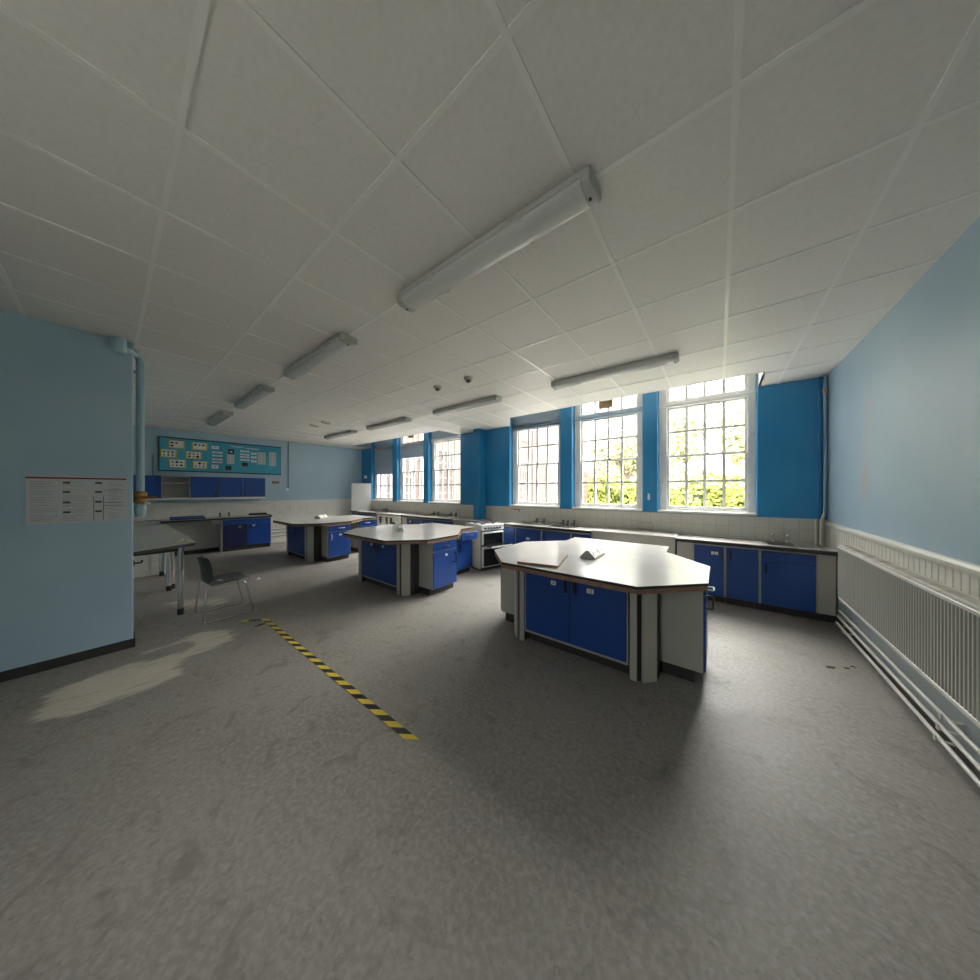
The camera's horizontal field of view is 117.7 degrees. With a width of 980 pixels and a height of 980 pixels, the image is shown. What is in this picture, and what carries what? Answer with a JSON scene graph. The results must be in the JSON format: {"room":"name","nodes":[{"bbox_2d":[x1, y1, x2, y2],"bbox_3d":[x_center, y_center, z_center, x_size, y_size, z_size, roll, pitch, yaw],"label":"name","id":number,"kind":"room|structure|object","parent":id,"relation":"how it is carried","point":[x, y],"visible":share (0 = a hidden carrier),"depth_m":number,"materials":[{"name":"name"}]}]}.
{"room":"school classroom","nodes":[
{"label":"school classroom","id":0,"kind":"room"},
{"bbox_2d":[0,310,132,671],"bbox_3d":[-4.413,-0.385,2.189,0.260,3.950,2.260,0,0,38],"label":"wall","id":1,"kind":"structure","parent":0,"point":[66,399],"depth_m":2.67,"materials":[{"name":"blue paint"}]},
{"bbox_2d":[0,630,134,682],"bbox_3d":[-4.378,1.548,2.233,0.282,0.085,2.172,0,0,38],"label":"baseboard","id":2,"kind":"structure","parent":1,"relation":"attached to","point":[11,674],"depth_m":2.68,"materials":[{"name":"grey"}]},
{"bbox_2d":[25,475,127,524],"bbox_3d":[-3.807,0.087,2.753,0.005,0.425,0.555,0,0,38],"label":"notice","id":3,"kind":"object","parent":1,"relation":"attached to","point":[49,499],"visible":1,"depth_m":2.73,"materials":[{"name":"grey paper"}]},
{"bbox_2d":[133,349,156,516],"bbox_3d":[-3.683,-0.588,3.139,0.139,1.736,0.198,0,0,38],"label":"gas pipe","id":4,"kind":"object","parent":1,"relation":"attached to","point":[140,497],"visible":0.87,"depth_m":3.12,"materials":[{"name":"blue"}]},
{"bbox_2d":[134,503,146,516],"bbox_3d":[-3.706,0.210,3.136,0.092,0.140,0.090,0,0,38],"label":"pipe","id":5,"kind":"object","parent":4,"relation":"attached to","point":[140,509],"depth_m":3.11,"materials":[{"name":"blue"}]},
{"bbox_2d":[133,425,361,503],"bbox_3d":[-6.605,-0.385,8.909,0.200,3.950,6.400,0,0,40],"label":"wall","id":6,"kind":"structure","parent":0,"point":[316,472],"depth_m":9.24,"materials":[{"name":"paint"}]},
{"bbox_2d":[133,475,160,498],"bbox_3d":[-8.045,-0.070,6.779,0.345,0.540,0.690,0,0,40],"label":"upper cabinet","id":7,"kind":"object","parent":6,"relation":"attached to","point":[152,482],"visible":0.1,"depth_m":6.85,"materials":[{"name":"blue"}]},
{"bbox_2d":[161,476,189,497],"bbox_3d":[-7.689,-0.070,7.240,0.290,0.540,0.470,0,0,40],"label":"upper cabinet","id":8,"kind":"object","parent":6,"relation":"attached to","point":[171,486],"visible":0.98,"depth_m":7.30,"materials":[{"name":"grey"}]},
{"bbox_2d":[190,476,217,497],"bbox_3d":[-7.347,-0.070,7.600,0.345,0.540,0.518,0,0,40],"label":"upper cabinet","id":9,"kind":"object","parent":6,"relation":"attached to","point":[200,487],"visible":0.97,"depth_m":7.50,"materials":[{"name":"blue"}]},
{"bbox_2d":[147,497,265,499],"bbox_3d":[-7.414,0.221,7.555,0.310,0.034,2.690,0,0,40],"label":"shelf","id":10,"kind":"object","parent":6,"relation":"attached to","point":[230,497],"visible":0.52,"depth_m":7.46,"materials":[{"name":"white paint"}]},
{"bbox_2d":[158,436,280,474],"bbox_3d":[-7.167,-0.880,8.060,0.041,0.840,2.490,0,0,40],"label":"display board","id":11,"kind":"object","parent":6,"relation":"attached to","point":[163,462],"visible":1,"depth_m":7.99,"materials":[{"name":"blue paper"}]},
{"bbox_2d":[169,459,185,467],"bbox_3d":[-7.757,-0.653,7.346,0.007,0.209,0.299,0,0,40],"label":"card","id":12,"kind":"object","parent":11,"relation":"attached to","point":[173,463],"visible":1,"depth_m":7.34,"materials":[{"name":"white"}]},
{"bbox_2d":[218,477,264,497],"bbox_3d":[-6.851,-0.070,8.183,0.345,0.540,0.993,0,0,40],"label":"upper cabinet","id":13,"kind":"object","parent":6,"relation":"attached to","point":[228,487],"visible":0.98,"depth_m":8.05,"materials":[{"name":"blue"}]},
{"bbox_2d":[133,499,351,542],"bbox_3d":[-6.584,0.965,8.770,0.012,1.250,5.697,0,0,40],"label":"backsplash","id":14,"kind":"structure","parent":6,"relation":"attached to","point":[277,509],"depth_m":8.67,"materials":[{"name":"tile"}]},
{"bbox_2d":[473,429,485,519],"bbox_3d":[-0.260,0.050,7.314,0.195,3.080,0.250,0,0,38],"label":"wall column","id":15,"kind":"structure","parent":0,"point":[479,435],"depth_m":7.23,"materials":[{"name":"paint"}]},
{"bbox_2d":[0,0,979,449],"bbox_3d":[-2.777,-1.877,4.336,12.300,0.786,8.082,0,0,38],"label":"ceiling","id":16,"kind":"structure","parent":0,"point":[224,190],"depth_m":1.43,"materials":[{"name":"tile"}]},
{"bbox_2d":[111,336,137,356],"bbox_3d":[-3.643,-1.420,2.959,0.098,0.140,0.204,0,0,-1],"label":"pipe stub","id":17,"kind":"object","parent":16,"relation":"hanging from","point":[118,344],"visible":0.98,"depth_m":2.89,"materials":[{"name":"blue"}]},
{"bbox_2d":[206,411,233,425],"bbox_3d":[-5.515,-1.439,6.027,1.480,0.090,0.176,0,0,38],"label":"ceiling light","id":18,"kind":"object","parent":16,"relation":"attached to","point":[223,415],"visible":1,"depth_m":5.84,"materials":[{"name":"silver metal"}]},
{"bbox_2d":[234,385,274,408],"bbox_3d":[-3.745,-1.439,4.670,1.480,0.090,0.176,0,0,38],"label":"ceiling light","id":19,"kind":"object","parent":16,"relation":"attached to","point":[261,391],"visible":1,"depth_m":4.50,"materials":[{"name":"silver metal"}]},
{"bbox_2d":[284,332,357,379],"bbox_3d":[-1.930,-1.439,3.290,1.480,0.090,0.176,0,0,38],"label":"ceiling light","id":20,"kind":"object","parent":16,"relation":"attached to","point":[341,342],"visible":1,"depth_m":3.12,"materials":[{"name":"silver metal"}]},
{"bbox_2d":[324,430,356,439],"bbox_3d":[-3.958,-1.439,7.793,1.480,0.090,0.176,0,0,38],"label":"ceiling light","id":21,"kind":"object","parent":16,"relation":"attached to","point":[348,432],"visible":1,"depth_m":7.64,"materials":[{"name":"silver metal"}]},
{"bbox_2d":[325,431,351,438],"bbox_3d":[-3.958,-1.427,7.793,1.380,0.046,0.155,0,0,38],"label":"diffuser","id":22,"kind":"object","parent":21,"relation":"attached to","point":[344,433],"depth_m":7.70,"materials":[{"name":"grey"}]},
{"bbox_2d":[366,417,411,430],"bbox_3d":[-2.257,-1.439,6.527,1.480,0.090,0.176,0,0,38],"label":"ceiling light","id":23,"kind":"object","parent":16,"relation":"attached to","point":[404,419],"visible":1,"depth_m":6.39,"materials":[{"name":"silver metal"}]},
{"bbox_2d":[368,419,406,429],"bbox_3d":[-2.257,-1.427,6.527,1.380,0.046,0.155,0,0,38],"label":"diffuser","id":24,"kind":"object","parent":23,"relation":"attached to","point":[397,421],"depth_m":6.45,"materials":[{"name":"grey"}]},
{"bbox_2d":[433,395,501,415],"bbox_3d":[-0.442,-1.439,5.147,1.480,0.090,0.176,0,0,38],"label":"ceiling light","id":25,"kind":"object","parent":16,"relation":"attached to","point":[493,399],"visible":1,"depth_m":5.02,"materials":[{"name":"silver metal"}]},
{"bbox_2d":[396,165,600,312],"bbox_3d":[-0.080,-1.439,1.857,1.480,0.090,0.176,0,0,38],"label":"ceiling light","id":26,"kind":"object","parent":16,"relation":"attached to","point":[581,191],"visible":1,"depth_m":1.66,"materials":[{"name":"grey"}]},
{"bbox_2d":[551,352,678,389],"bbox_3d":[1.470,-1.439,3.680,1.480,0.090,0.176,0,0,38],"label":"ceiling light","id":27,"kind":"object","parent":16,"relation":"attached to","point":[670,358],"visible":1,"depth_m":3.55,"materials":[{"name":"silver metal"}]},
{"bbox_2d":[0,542,979,979],"bbox_3d":[-2.611,1.590,4.550,12.300,0.001,8.200,0,0,38],"label":"floor","id":28,"kind":"structure","parent":0,"point":[194,800],"depth_m":1.51,"materials":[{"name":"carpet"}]},
{"bbox_2d":[133,524,179,588],"bbox_3d":[-5.976,1.140,5.112,1.850,0.900,0.690,0,0,38],"label":"lab table","id":29,"kind":"object","parent":28,"relation":"on","point":[152,564],"visible":0.35,"depth_m":5.42,"materials":[{"name":"black"}]},
{"bbox_2d":[133,532,195,614],"bbox_3d":[-4.533,1.140,3.996,1.779,0.900,0.690,0,0,38],"label":"lab table","id":30,"kind":"object","parent":28,"relation":"on","point":[157,543],"visible":0.49,"depth_m":3.78,"materials":[{"name":"grey"}]},
{"bbox_2d":[161,521,218,555],"bbox_3d":[-7.410,1.176,7.345,0.041,0.828,1.015,0,0,40],"label":"filler panel","id":31,"kind":"object","parent":28,"relation":"on","point":[205,535],"visible":0.48,"depth_m":7.45,"materials":[{"name":"grey"}]},
{"bbox_2d":[194,555,253,623],"bbox_3d":[-3.432,1.204,3.817,0.505,0.770,0.508,0,0,38],"label":"chair","id":32,"kind":"object","parent":28,"relation":"on","point":[206,572],"visible":0.99,"depth_m":3.70,"materials":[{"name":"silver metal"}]},
{"bbox_2d":[219,517,270,551],"bbox_3d":[-6.702,1.175,8.105,0.617,0.830,1.050,0,0,40],"label":"base cabinet","id":33,"kind":"object","parent":28,"relation":"on","point":[247,533],"visible":0.9,"depth_m":7.88,"materials":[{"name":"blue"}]},
{"bbox_2d":[159,512,271,522],"bbox_3d":[-7.053,0.710,7.734,0.600,0.100,2.110,0,0,40],"label":"countertop","id":34,"kind":"structure","parent":33,"relation":"on","point":[254,515],"depth_m":7.56,"materials":[{"name":"black"}]},
{"bbox_2d":[288,526,304,558],"bbox_3d":[-4.402,1.185,7.065,1.014,0.810,0.495,0,0,38],"label":"base cabinet","id":35,"kind":"object","parent":28,"relation":"on","point":[296,535],"visible":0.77,"depth_m":6.87,"materials":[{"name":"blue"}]},
{"bbox_2d":[305,526,320,561],"bbox_3d":[-3.962,1.185,6.628,0.188,0.810,0.268,0,0,38],"label":"post","id":36,"kind":"object","parent":28,"relation":"on","point":[312,533],"visible":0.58,"depth_m":6.55,"materials":[{"name":"grey"}]},
{"bbox_2d":[241,619,418,739],"bbox_3d":[-1.740,1.586,2.734,3.079,0.006,0.233,0,0,38],"label":"tape","id":37,"kind":"object","parent":28,"relation":"on","point":[398,728],"visible":1,"depth_m":2.38,"materials":[{"name":"yellow"}]},
{"bbox_2d":[321,524,349,561],"bbox_3d":[-3.522,1.185,6.785,0.408,0.810,0.510,0,0,38],"label":"base cabinet","id":38,"kind":"object","parent":28,"relation":"on","point":[334,546],"visible":0.96,"depth_m":6.64,"materials":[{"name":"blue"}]},
{"bbox_2d":[352,512,364,515],"bbox_3d":[-4.379,1.180,10.304,0.800,0.820,0.535,0,0,38],"label":"base cabinet","id":39,"kind":"object","parent":28,"relation":"on","point":[353,513],"visible":0.12,"depth_m":10.13,"materials":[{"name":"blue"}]},
{"bbox_2d":[351,510,380,513],"bbox_3d":[-4.064,0.744,10.059,1.618,0.047,0.545,0,0,38],"label":"countertop","id":40,"kind":"structure","parent":39,"relation":"on","point":[357,511],"depth_m":9.91,"materials":[{"name":"black"}]},
{"bbox_2d":[351,483,370,510],"bbox_3d":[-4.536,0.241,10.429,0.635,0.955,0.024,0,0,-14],"label":"refrigerator","id":41,"kind":"object","parent":40,"relation":"on","point":[360,492],"depth_m":10.41,"materials":[{"name":"white metal"}]},
{"bbox_2d":[358,540,365,581],"bbox_3d":[-2.222,1.185,5.281,0.188,0.810,0.268,0,0,38],"label":"post","id":42,"kind":"object","parent":28,"relation":"on","point":[361,578],"visible":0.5,"depth_m":5.15,"materials":[{"name":"grey"}]},
{"bbox_2d":[350,520,374,551],"bbox_3d":[-3.384,1.185,7.842,0.598,0.810,0.460,0,0,38],"label":"base cabinet","id":43,"kind":"object","parent":28,"relation":"on","point":[366,523],"visible":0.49,"depth_m":7.66,"materials":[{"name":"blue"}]},
{"bbox_2d":[273,515,376,526],"bbox_3d":[-4.088,0.750,7.457,2.085,0.060,1.970,0,0,38],"label":"countertop","id":44,"kind":"structure","parent":43,"relation":"on","point":[344,519],"depth_m":6.99,"materials":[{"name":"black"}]},
{"bbox_2d":[362,540,396,591],"bbox_3d":[-1.698,1.185,4.972,1.014,0.810,0.495,0,0,38],"label":"base cabinet","id":45,"kind":"object","parent":28,"relation":"on","point":[379,561],"visible":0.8,"depth_m":4.77,"materials":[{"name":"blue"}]},
{"bbox_2d":[377,514,401,525],"bbox_3d":[-2.946,1.180,9.166,1.240,0.820,0.580,0,0,38],"label":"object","id":46,"kind":"object","parent":28,"relation":"on","point":[381,519],"visible":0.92,"depth_m":8.98,"materials":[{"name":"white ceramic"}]},
{"bbox_2d":[397,544,418,595],"bbox_3d":[-1.258,1.185,4.534,0.188,0.810,0.268,0,0,38],"label":"post","id":47,"kind":"object","parent":28,"relation":"on","point":[407,554],"visible":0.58,"depth_m":4.46,"materials":[{"name":"grey"}]},
{"bbox_2d":[419,539,456,595],"bbox_3d":[-0.809,1.185,4.686,0.428,0.810,0.510,0,0,38],"label":"base cabinet","id":48,"kind":"object","parent":28,"relation":"on","point":[437,560],"visible":0.96,"depth_m":4.54,"materials":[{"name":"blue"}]},
{"bbox_2d":[433,519,453,524],"bbox_3d":[-1.074,1.180,7.745,0.775,0.820,0.535,0,0,38],"label":"base cabinet","id":49,"kind":"object","parent":28,"relation":"on","point":[434,521],"visible":0.19,"depth_m":7.54,"materials":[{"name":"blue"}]},
{"bbox_2d":[400,514,465,520],"bbox_3d":[-1.601,0.744,8.153,2.108,0.047,0.545,0,0,38],"label":"countertop","id":50,"kind":"structure","parent":49,"relation":"on","point":[405,515],"depth_m":7.94,"materials":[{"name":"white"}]},
{"bbox_2d":[456,530,476,574],"bbox_3d":[-0.631,1.185,5.711,0.720,0.810,0.460,0,0,38],"label":"base cabinet","id":51,"kind":"object","parent":28,"relation":"on","point":[464,541],"visible":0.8,"depth_m":5.57,"materials":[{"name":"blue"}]},
{"bbox_2d":[343,523,474,544],"bbox_3d":[-1.384,0.750,5.364,2.085,0.060,1.970,0,0,38],"label":"countertop","id":52,"kind":"structure","parent":51,"relation":"on","point":[426,533],"depth_m":4.90,"materials":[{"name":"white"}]},
{"bbox_2d":[466,520,512,570],"bbox_3d":[-0.023,1.121,6.047,0.566,0.937,0.884,0,0,-36],"label":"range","id":53,"kind":"object","parent":28,"relation":"on","point":[489,538],"visible":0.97,"depth_m":5.91,"materials":[{"name":"white metal"}]},
{"bbox_2d":[466,524,480,569],"bbox_3d":[-0.119,1.137,6.179,0.560,0.845,0.550,0,0,-36],"label":"oven","id":54,"kind":"object","parent":53,"relation":"in","point":[476,543],"depth_m":5.91,"materials":[{"name":"white metal"}]},
{"bbox_2d":[466,520,503,526],"bbox_3d":[-0.111,0.683,6.168,0.714,0.060,0.702,0,0,38],"label":"cooktop","id":55,"kind":"object","parent":53,"relation":"in","point":[481,523],"depth_m":6.04,"materials":[{"name":"silver metal"}]},
{"bbox_2d":[501,567,513,622],"bbox_3d":[0.422,1.185,3.771,0.405,0.810,0.550,0,0,38],"label":"base cabinet","id":56,"kind":"object","parent":28,"relation":"on","point":[507,575],"visible":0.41,"depth_m":3.58,"materials":[{"name":"grey"}]},
{"bbox_2d":[505,526,515,546],"bbox_3d":[0.574,1.180,6.493,0.270,0.820,0.498,0,0,38],"label":"base cabinet","id":57,"kind":"object","parent":28,"relation":"on","point":[510,532],"visible":0.18,"depth_m":6.29,"materials":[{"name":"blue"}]},
{"bbox_2d":[514,570,528,640],"bbox_3d":[0.363,1.185,3.280,0.188,0.810,0.268,0,0,38],"label":"post","id":58,"kind":"object","parent":28,"relation":"on","point":[519,577],"visible":0.55,"depth_m":3.19,"materials":[{"name":"grey"}]},
{"bbox_2d":[516,527,541,543],"bbox_3d":[0.913,1.180,6.207,0.605,0.820,0.535,0,0,38],"label":"base cabinet","id":59,"kind":"object","parent":28,"relation":"on","point":[525,534],"visible":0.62,"depth_m":6.03,"materials":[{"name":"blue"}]},
{"bbox_2d":[504,521,596,533],"bbox_3d":[1.197,0.744,5.988,1.883,0.047,0.545,0,0,38],"label":"countertop","id":60,"kind":"structure","parent":59,"relation":"on","point":[580,529],"depth_m":5.68,"materials":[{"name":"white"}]},
{"bbox_2d":[518,518,544,529],"bbox_3d":[0.879,0.739,6.249,0.520,0.269,0.440,0,0,38],"label":"sink","id":61,"kind":"object","parent":60,"relation":"in","point":[536,520],"visible":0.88,"depth_m":6.30,"materials":[{"name":"silver metal"}]},
{"bbox_2d":[518,522,544,529],"bbox_3d":[0.879,0.791,6.249,0.520,0.165,0.440,0,0,38],"label":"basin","id":62,"kind":"object","parent":61,"relation":"in","point":[525,523],"depth_m":6.30,"materials":[{"name":"silver metal"}]},
{"bbox_2d":[544,520,576,532],"bbox_3d":[1.393,0.739,5.851,0.540,0.269,0.440,0,0,38],"label":"sink","id":63,"kind":"object","parent":60,"relation":"in","point":[563,525],"visible":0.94,"depth_m":5.87,"materials":[{"name":"silver metal"}]},
{"bbox_2d":[544,524,576,532],"bbox_3d":[1.393,0.791,5.851,0.540,0.165,0.440,0,0,38],"label":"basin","id":64,"kind":"object","parent":63,"relation":"in","point":[567,526],"depth_m":5.86,"materials":[{"name":"silver metal"}]},
{"bbox_2d":[542,529,570,540],"bbox_3d":[1.393,1.180,5.835,0.600,0.820,0.535,0,0,38],"label":"base cabinet","id":65,"kind":"object","parent":28,"relation":"on","point":[547,535],"visible":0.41,"depth_m":5.67,"materials":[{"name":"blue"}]},
{"bbox_2d":[525,573,629,673],"bbox_3d":[0.888,1.185,2.970,1.014,0.810,0.495,0,0,38],"label":"base cabinet","id":66,"kind":"object","parent":28,"relation":"on","point":[589,622],"visible":0.81,"depth_m":2.75,"materials":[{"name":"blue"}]},
{"bbox_2d":[592,533,674,554],"bbox_3d":[2.318,1.173,4.863,1.243,0.833,0.080,0,0,38],"label":"filler panel","id":67,"kind":"object","parent":28,"relation":"on","point":[671,543],"visible":0.12,"depth_m":4.76,"materials":[{"name":"grey"}]},
{"bbox_2d":[591,527,679,540],"bbox_3d":[2.439,0.730,5.020,1.263,0.050,0.555,0,0,38],"label":"countertop","id":68,"kind":"structure","parent":67,"relation":"on","point":[602,530],"depth_m":4.91,"materials":[{"name":"white laminate"}]},
{"bbox_2d":[630,593,659,683],"bbox_3d":[1.328,1.185,2.533,0.188,0.810,0.268,0,0,38],"label":"post","id":69,"kind":"object","parent":28,"relation":"on","point":[644,608],"visible":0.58,"depth_m":2.45,"materials":[{"name":"grey"}]},
{"bbox_2d":[677,542,692,560],"bbox_3d":[2.924,1.179,4.437,0.203,0.821,0.080,0,0,38],"label":"filler panel","id":70,"kind":"object","parent":28,"relation":"on","point":[684,549],"visible":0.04,"depth_m":4.40,"materials":[{"name":"grey"}]},
{"bbox_2d":[660,586,714,681],"bbox_3d":[1.775,1.185,2.685,0.425,0.810,0.510,0,0,38],"label":"base cabinet","id":71,"kind":"object","parent":28,"relation":"on","point":[683,615],"visible":0.72,"depth_m":2.49,"materials":[{"name":"grey"}]},
{"bbox_2d":[693,543,724,602],"bbox_3d":[3.254,1.180,4.396,0.365,0.820,0.535,0,0,38],"label":"base cabinet","id":72,"kind":"object","parent":28,"relation":"on","point":[713,556],"visible":0.71,"depth_m":4.18,"materials":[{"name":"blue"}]},
{"bbox_2d":[725,546,759,608],"bbox_3d":[3.540,1.180,4.174,0.358,0.820,0.535,0,0,38],"label":"base cabinet","id":73,"kind":"object","parent":28,"relation":"on","point":[742,565],"visible":0.84,"depth_m":4.00,"materials":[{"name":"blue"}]},
{"bbox_2d":[758,549,816,618],"bbox_3d":[3.886,1.180,3.906,0.515,0.820,0.535,0,0,38],"label":"base cabinet","id":74,"kind":"object","parent":28,"relation":"on","point":[788,580],"visible":0.8,"depth_m":3.72,"materials":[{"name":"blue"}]},
{"bbox_2d":[676,534,837,555],"bbox_3d":[3.578,0.744,4.145,1.605,0.047,0.545,0,0,38],"label":"countertop","id":75,"kind":"structure","parent":74,"relation":"on","point":[735,542],"depth_m":4.03,"materials":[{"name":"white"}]},
{"bbox_2d":[761,533,821,552],"bbox_3d":[3.928,0.739,3.890,0.510,0.269,0.440,0,0,38],"label":"sink","id":76,"kind":"object","parent":75,"relation":"in","point":[772,542],"visible":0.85,"depth_m":3.96,"materials":[{"name":"silver metal"}]},
{"bbox_2d":[761,540,821,552],"bbox_3d":[3.928,0.791,3.890,0.510,0.165,0.440,0,0,38],"label":"basin","id":77,"kind":"object","parent":76,"relation":"in","point":[772,543],"depth_m":3.90,"materials":[{"name":"silver metal"}]},
{"bbox_2d":[816,554,835,622],"bbox_3d":[4.046,1.179,3.568,0.148,0.821,0.080,0,0,38],"label":"filler panel","id":78,"kind":"object","parent":28,"relation":"on","point":[826,564],"visible":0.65,"depth_m":3.54,"materials":[{"name":"grey"}]},
{"bbox_3d":[1.905,1.185,3.748,0.595,0.810,0.460,0,0,38],"label":"cabinet","id":79,"kind":"object","parent":28,"relation":"on","visible":0},
{"bbox_2d":[494,537,709,594],"bbox_3d":[1.202,0.750,3.363,2.085,0.060,1.970,0,0,38],"label":"countertop","id":80,"kind":"structure","parent":79,"relation":"on","point":[633,568],"depth_m":2.82,"materials":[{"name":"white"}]},
{"bbox_2d":[517,550,567,567],"bbox_3d":[0.643,0.708,3.055,0.388,0.024,0.733,0,0,38],"label":"board","id":81,"kind":"object","parent":80,"relation":"on","point":[551,559],"visible":1,"depth_m":2.92,"materials":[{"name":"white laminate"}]},
{"bbox_2d":[580,546,604,559],"bbox_3d":[1.121,0.677,3.229,0.156,0.085,0.340,0,0,38],"label":"pod","id":82,"kind":"object","parent":80,"relation":"on","point":[595,552],"visible":1,"depth_m":3.12,"materials":[{"name":"grey"}]},
{"bbox_2d":[362,373,827,554],"bbox_3d":[-0.218,-0.385,7.642,12.300,3.950,0.380,0,0,38],"label":"wall","id":83,"kind":"structure","parent":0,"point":[787,412],"depth_m":4.88,"materials":[{"name":"blue paint"}]},
{"bbox_2d":[371,439,392,500],"bbox_3d":[-3.664,-0.867,10.239,1.270,2.487,0.252,0,0,38],"label":"window","id":84,"kind":"structure","parent":83,"relation":"attached to","point":[383,449],"depth_m":10.29,"materials":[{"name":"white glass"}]},
{"bbox_2d":[396,434,422,502],"bbox_3d":[-2.447,-0.867,9.296,1.310,2.487,0.252,0,0,38],"label":"window","id":85,"kind":"structure","parent":83,"relation":"attached to","point":[411,450],"depth_m":9.43,"materials":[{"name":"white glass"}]},
{"bbox_2d":[428,430,459,503],"bbox_3d":[-1.241,-0.867,8.363,1.280,2.487,0.252,0,0,38],"label":"window","id":86,"kind":"structure","parent":83,"relation":"attached to","point":[439,436],"depth_m":8.54,"materials":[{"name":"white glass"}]},
{"bbox_2d":[509,409,559,507],"bbox_3d":[1.017,-0.867,6.615,1.250,2.487,0.252,0,0,38],"label":"window","id":87,"kind":"structure","parent":83,"relation":"attached to","point":[547,419],"depth_m":6.66,"materials":[{"name":"white"}]},
{"bbox_2d":[572,394,641,510],"bbox_3d":[2.231,-0.867,5.676,1.280,2.487,0.252,0,0,38],"label":"window","id":88,"kind":"structure","parent":83,"relation":"attached to","point":[580,419],"depth_m":5.71,"materials":[{"name":"white"}]},
{"bbox_2d":[658,374,756,515],"bbox_3d":[3.425,-0.867,4.752,1.260,2.487,0.252,0,0,38],"label":"window","id":89,"kind":"structure","parent":83,"relation":"attached to","point":[748,394],"depth_m":4.67,"materials":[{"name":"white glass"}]},
{"bbox_2d":[828,216,979,564],"bbox_3d":[2.181,-0.385,0.841,0.180,3.950,8.200,0,0,38],"label":"wall","id":90,"kind":"structure","parent":0,"point":[904,403],"depth_m":2.12,"materials":[{"name":"blue paint"}]},
{"bbox_2d":[820,375,828,544],"bbox_3d":[4.345,-0.386,3.853,0.083,2.208,0.082,0,0,38],"label":"pipe","id":91,"kind":"object","parent":90,"relation":"attached to","point":[825,390],"visible":1,"depth_m":3.83,"materials":[{"name":"blue"}]},
{"bbox_2d":[825,522,979,577],"bbox_3d":[2.023,0.440,0.805,0.026,0.060,7.750,0,0,38],"label":"trim","id":92,"kind":"structure","parent":90,"relation":"attached to","point":[969,568],"depth_m":2.06,"materials":[{"name":"white"}]},
{"bbox_2d":[826,526,979,598],"bbox_3d":[2.029,1.018,0.801,0.018,1.143,7.750,0,0,38],"label":"trim","id":93,"kind":"structure","parent":90,"relation":"attached to","point":[966,583],"depth_m":2.17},
{"bbox_2d":[835,616,979,779],"bbox_3d":[2.021,1.545,0.807,0.008,0.090,7.750,0,0,38],"label":"baseboard","id":94,"kind":"structure","parent":90,"relation":"attached to","point":[927,718],"depth_m":2.08,"materials":[{"name":"grey"}]},
{"bbox_2d":[835,622,979,787],"bbox_3d":[1.764,1.463,0.544,0.109,0.034,6.820,0,0,38],"label":"pipe","id":95,"kind":"object","parent":90,"relation":"attached to","point":[936,736],"visible":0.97,"depth_m":1.87,"materials":[{"name":"grey"}]},
{"bbox_2d":[836,586,979,763],"bbox_3d":[2.029,1.370,0.801,0.012,0.440,7.750,0,0,38],"label":"trim","id":96,"kind":"structure","parent":90,"relation":"attached to","point":[970,729],"depth_m":2.08,"materials":[{"name":"grey"}]},
{"bbox_2d":[836,616,979,770],"bbox_3d":[1.768,1.396,0.541,0.099,0.034,6.820,0,0,38],"label":"pipe","id":97,"kind":"object","parent":90,"relation":"attached to","point":[938,725],"visible":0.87,"depth_m":1.87,"materials":[{"name":"grey"}]},
{"bbox_2d":[838,545,979,728],"bbox_3d":[3.073,0.870,2.250,0.109,0.581,2.216,0,0,38],"label":"radiator","id":98,"kind":"object","parent":90,"relation":"attached to","point":[934,626],"visible":1,"depth_m":1.86,"materials":[{"name":"grey"}]},
{"bbox_2d":[838,545,979,611],"bbox_3d":[3.071,0.587,2.251,0.098,0.015,2.200,0,0,38],"label":"grille","id":99,"kind":"object","parent":98,"relation":"attached to","point":[968,602],"depth_m":1.90,"materials":[{"name":"metal"}]},
{"bbox_2d":[838,610,979,754],"bbox_3d":[1.772,1.329,0.538,0.089,0.034,6.820,0,0,38],"label":"pipe","id":100,"kind":"object","parent":90,"relation":"attached to","point":[941,714],"visible":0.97,"depth_m":1.87,"materials":[{"name":"grey"}]},
{"label":"outside","id":101,"kind":"structure","parent":0,"visible":0},
{"label":"yard","id":102,"kind":"structure","parent":101,"visible":0},
{"bbox_2d":[380,427,554,504],"bbox_3d":[-0.848,-3.660,18.550,4.150,11.000,15.900,0,0,38],"label":"brick wing","id":103,"kind":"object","parent":102,"relation":"on","point":[542,432],"visible":0.19,"depth_m":19.68,"materials":[{"name":"brown brick"}]},
{"bbox_2d":[583,469,588,502],"bbox_3d":[2.406,0.190,8.507,0.670,3.300,0.540,0,0,38],"label":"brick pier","id":104,"kind":"structure","parent":102,"relation":"on","point":[585,472],"depth_m":8.38,"materials":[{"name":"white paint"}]},
{"bbox_2d":[583,449,617,487],"bbox_3d":[8.453,-0.992,21.560,2.888,5.676,2.946,0,0,-27],"label":"tree","id":105,"kind":"object","parent":102,"relation":"on","point":[599,465],"visible":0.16,"depth_m":21.48,"materials":[{"name":"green plant"}]},
{"bbox_2d":[589,424,636,480],"bbox_3d":[6.627,-0.824,14.925,2.594,5.338,3.594,0,0,-20],"label":"tree","id":106,"kind":"object","parent":102,"relation":"on","point":[630,444],"visible":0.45,"depth_m":14.64,"materials":[{"name":"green plant"}]},
{"bbox_2d":[588,470,747,512],"bbox_3d":[6.265,0.603,8.299,8.422,2.474,1.778,0,0,38],"label":"hedge","id":107,"kind":"object","parent":102,"relation":"on","point":[734,496],"visible":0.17,"depth_m":8.18,"materials":[{"name":"green plant"}]},
{"bbox_2d":[670,397,712,487],"bbox_3d":[10.686,-1.790,16.762,3.018,7.269,4.058,0,0,30],"label":"tree","id":108,"kind":"object","parent":102,"relation":"on","point":[677,417],"visible":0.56,"depth_m":16.04,"materials":[{"name":"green plant"}]},
{"bbox_2d":[709,400,743,474],"bbox_3d":[10.207,-1.273,11.210,2.761,6.237,3.668,0,0,-11],"label":"tree","id":109,"kind":"object","parent":102,"relation":"on","point":[734,437],"visible":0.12,"depth_m":11.62,"materials":[{"name":"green plant"}]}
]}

